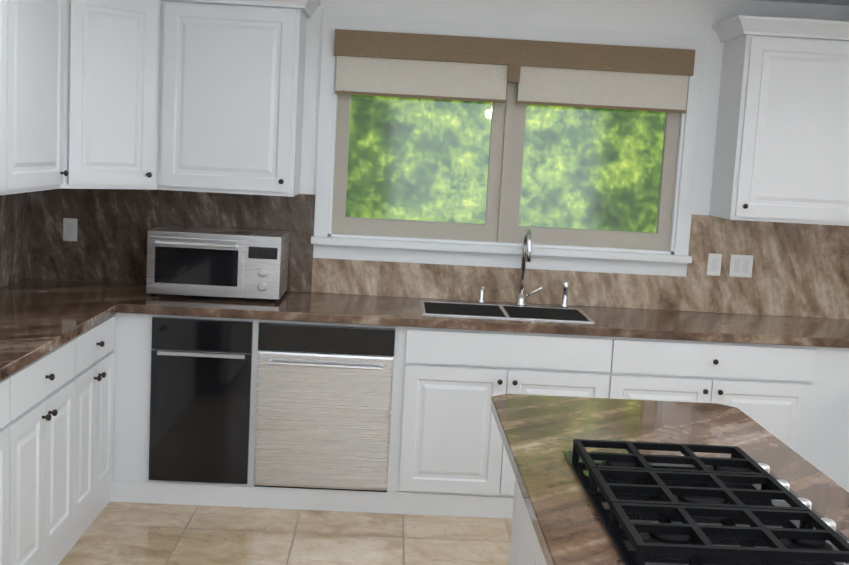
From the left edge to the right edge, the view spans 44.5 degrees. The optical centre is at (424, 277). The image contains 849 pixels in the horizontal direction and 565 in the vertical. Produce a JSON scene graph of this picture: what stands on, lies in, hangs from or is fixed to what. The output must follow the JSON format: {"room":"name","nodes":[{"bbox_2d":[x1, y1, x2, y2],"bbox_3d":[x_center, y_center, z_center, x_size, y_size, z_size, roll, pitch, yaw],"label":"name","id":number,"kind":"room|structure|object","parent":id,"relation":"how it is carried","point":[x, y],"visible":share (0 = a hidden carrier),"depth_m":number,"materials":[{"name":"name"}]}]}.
{"room":"kitchen","nodes":[
{"label":"kitchen","id":0,"kind":"room"},
{"bbox_2d":[58,501,511,564],"bbox_3d":[2.261,1.595,1.981,8.600,0.060,7.340,3,7,-2],"label":"floor","id":1,"kind":"structure","parent":0,"point":[124,533],"depth_m":4.43,"materials":[{"name":"tile"}]},
{"bbox_2d":[0,372,15,564],"bbox_3d":[-1.671,0.768,3.131,0.617,0.880,0.581,3,7,-2],"label":"base cabinet","id":2,"kind":"object","parent":1,"relation":"on","point":[7,385],"depth_m":3.40,"materials":[{"name":"white wood"}]},
{"bbox_2d":[0,294,123,380],"bbox_3d":[-1.649,0.250,3.573,0.637,0.040,2.040,3,7,-2],"label":"countertop","id":3,"kind":"structure","parent":2,"relation":"on","point":[39,318],"depth_m":4.10,"materials":[{"name":"stone"}]},
{"bbox_2d":[16,335,79,564],"bbox_3d":[-1.688,0.690,3.764,0.617,0.880,0.695,3,7,-2],"label":"base cabinet","id":4,"kind":"object","parent":1,"relation":"on","point":[47,388],"depth_m":3.81,"materials":[{"name":"white wood"}]},
{"bbox_2d":[80,314,115,536],"bbox_3d":[-1.705,0.611,4.401,0.617,0.880,0.590,3,7,-2],"label":"base cabinet","id":5,"kind":"object","parent":1,"relation":"on","point":[95,420],"depth_m":4.44,"materials":[{"name":"white wood"}]},
{"bbox_2d":[152,314,259,507],"bbox_3d":[-1.017,0.573,5.015,0.461,0.880,0.654,3,7,-2],"label":"trash compactor","id":6,"kind":"object","parent":1,"relation":"on","point":[204,368],"depth_m":4.69,"materials":[{"name":"black metal"}]},
{"bbox_2d":[252,320,403,513],"bbox_3d":[-0.462,0.601,5.033,0.652,0.880,0.654,3,7,-2],"label":"dishwasher","id":7,"kind":"object","parent":1,"relation":"on","point":[328,394],"depth_m":4.71,"materials":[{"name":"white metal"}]},
{"bbox_2d":[396,327,615,518],"bbox_3d":[0.344,0.642,5.059,0.963,0.880,0.654,3,7,-2],"label":"base cabinet","id":8,"kind":"object","parent":1,"relation":"on","point":[452,459],"depth_m":4.73,"materials":[{"name":"white wood"}]},
{"bbox_2d":[0,278,848,347],"bbox_3d":[0.401,0.188,4.990,4.816,0.040,0.683,3,7,-2],"label":"countertop","id":9,"kind":"structure","parent":8,"relation":"on","point":[292,306],"depth_m":4.79,"materials":[{"name":"stone"}]},
{"bbox_2d":[146,225,288,301],"bbox_3d":[-0.989,-0.067,5.006,0.620,0.310,0.421,3,7,-2],"label":"microwave","id":10,"kind":"object","parent":9,"relation":"on","point":[217,262],"visible":0.98,"depth_m":4.84,"materials":[{"name":"silver metal"}]},
{"bbox_2d":[420,301,594,322],"bbox_3d":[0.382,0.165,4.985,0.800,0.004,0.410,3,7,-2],"label":"sink","id":11,"kind":"object","parent":9,"relation":"in","point":[502,311],"visible":0.92,"depth_m":4.97,"materials":[{"name":"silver metal"}]},
{"bbox_2d":[478,228,568,307],"bbox_3d":[0.509,-0.044,5.131,0.458,0.396,0.212,3,7,-2],"label":"faucet","id":12,"kind":"object","parent":9,"relation":"on","point":[526,246],"visible":1,"depth_m":5.21,"materials":[{"name":"silver metal"}]},
{"bbox_2d":[509,477,546,564],"bbox_3d":[0.574,0.973,2.449,0.604,0.880,1.754,3,7,-2],"label":"kitchen island","id":13,"kind":"object","parent":1,"relation":"on","point":[525,548],"visible":0.15,"depth_m":3.03,"materials":[{"name":"white wood"}]},
{"bbox_2d":[491,394,848,564],"bbox_3d":[0.619,0.517,2.394,0.780,0.040,1.830,3,7,-2],"label":"island countertop","id":14,"kind":"structure","parent":13,"relation":"on","point":[539,433],"depth_m":2.76,"materials":[{"name":"stone"}]},
{"bbox_2d":[563,439,848,564],"bbox_3d":[0.614,0.486,2.279,0.500,0.046,0.750,3,7,-2],"label":"cooktop","id":15,"kind":"object","parent":14,"relation":"in","point":[738,507],"visible":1,"depth_m":2.17,"materials":[{"name":"black metal"}]},
{"bbox_2d":[612,337,823,463],"bbox_3d":[1.292,0.689,5.090,0.936,0.880,0.654,3,7,-2],"label":"base cabinet","id":16,"kind":"object","parent":1,"relation":"on","point":[776,386],"depth_m":4.74,"materials":[{"name":"white wood"}]},
{"bbox_2d":[812,347,848,491],"bbox_3d":[1.946,0.722,5.111,0.374,0.880,0.654,3,7,-2],"label":"base cabinet","id":17,"kind":"object","parent":1,"relation":"on","point":[830,438],"depth_m":4.80,"materials":[{"name":"white wood"}]},
{"bbox_2d":[69,0,848,318],"bbox_3d":[0.020,-0.227,5.336,13.040,2.500,0.120,3,7,-2],"label":"wall","id":18,"kind":"structure","parent":0,"point":[692,17],"depth_m":5.17,"materials":[{"name":"paint"}]},
{"bbox_2d":[0,192,31,287],"bbox_3d":[-1.958,-0.074,3.862,0.012,0.497,2.700,3,7,-2],"label":"backsplash","id":19,"kind":"structure","parent":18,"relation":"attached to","point":[15,209],"depth_m":5.04,"materials":[{"name":"stone"}]},
{"bbox_2d":[68,0,163,189],"bbox_3d":[-1.591,-0.898,4.807,0.718,0.946,0.678,3,7,-2],"label":"upper cabinet","id":20,"kind":"object","parent":18,"relation":"attached to","point":[114,45],"depth_m":4.64,"materials":[{"name":"white wood"}]},
{"bbox_2d":[160,0,311,196],"bbox_3d":[-0.918,-0.884,4.988,0.640,0.946,0.357,3,7,-2],"label":"upper cabinet","id":21,"kind":"object","parent":18,"relation":"attached to","point":[194,95],"depth_m":4.82,"materials":[{"name":"white wood"}]},
{"bbox_2d":[32,188,848,318],"bbox_3d":[0.407,-0.120,5.292,4.820,0.497,0.012,3,7,-2],"label":"backsplash","id":22,"kind":"structure","parent":18,"relation":"attached to","point":[800,270],"depth_m":5.29,"materials":[{"name":"stone"}]},
{"bbox_2d":[63,218,77,240],"bbox_3d":[-1.779,-0.239,5.212,0.070,0.114,0.006,3,7,-2],"label":"electrical outlet","id":23,"kind":"object","parent":22,"relation":"attached to","point":[69,229],"visible":1,"depth_m":5.21,"materials":[{"name":"white plastic"}]},
{"bbox_2d":[707,253,721,275],"bbox_3d":[1.485,-0.065,5.318,0.070,0.114,0.006,3,7,-2],"label":"electrical outlet","id":24,"kind":"object","parent":22,"relation":"attached to","point":[714,265],"visible":1,"depth_m":5.32,"materials":[{"name":"white plastic"}]},
{"bbox_2d":[729,254,752,277],"bbox_3d":[1.625,-0.057,5.323,0.116,0.114,0.006,3,7,-2],"label":"double light switch","id":25,"kind":"object","parent":22,"relation":"attached to","point":[741,265],"visible":1,"depth_m":5.32,"materials":[{"name":"white plastic"}]},
{"bbox_2d":[311,14,706,276],"bbox_3d":[0.419,-0.655,5.263,1.930,1.210,0.180,3,7,-2],"label":"window","id":26,"kind":"structure","parent":18,"relation":"in","point":[498,235],"depth_m":5.27,"materials":[{"name":"white wood"}]},
{"bbox_2d":[334,29,694,112],"bbox_3d":[0.442,-1.017,5.140,1.780,0.310,0.053,3,7,-2],"label":"window shade","id":27,"kind":"object","parent":26,"relation":"attached to","point":[475,69],"visible":1,"depth_m":5.13,"materials":[{"name":"fabric"}]},
{"bbox_2d":[709,15,848,225],"bbox_3d":[1.830,-0.746,5.077,0.695,0.946,0.357,3,7,-2],"label":"upper cabinet","id":28,"kind":"object","parent":18,"relation":"attached to","point":[781,153],"depth_m":4.91,"materials":[{"name":"white wood"}]},
{"bbox_2d":[756,0,848,5],"bbox_3d":[0.183,-1.073,1.597,13.040,0.100,7.340,3,7,-2],"label":"ceiling","id":29,"kind":"structure","parent":0,"point":[836,2],"depth_m":5.13,"materials":[{"name":"paint"}]},
{"bbox_3d":[-1.963,0.111,1.687,0.120,2.500,7.100,3,7,-2],"label":"wall","id":30,"kind":"structure","parent":0,"visible":0},
{"bbox_2d":[0,0,11,194],"bbox_3d":[-1.717,-0.742,3.470,0.397,0.946,0.649,3,7,-2],"label":"upper cabinet","id":31,"kind":"object","parent":30,"relation":"attached to","point":[5,5],"depth_m":3.80,"materials":[{"name":"white wood"}]},
{"bbox_2d":[12,0,67,193],"bbox_3d":[-1.734,-0.823,4.129,0.397,0.946,0.678,3,7,-2],"label":"upper cabinet","id":32,"kind":"object","parent":30,"relation":"attached to","point":[39,27],"depth_m":4.16,"materials":[{"name":"white wood"}]},
{"label":"outside","id":33,"kind":"structure","parent":0,"visible":0},
{"bbox_2d":[345,95,665,232],"bbox_3d":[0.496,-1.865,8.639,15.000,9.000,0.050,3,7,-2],"label":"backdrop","id":34,"kind":"structure","parent":33,"point":[554,188],"depth_m":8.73,"materials":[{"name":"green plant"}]}
]}

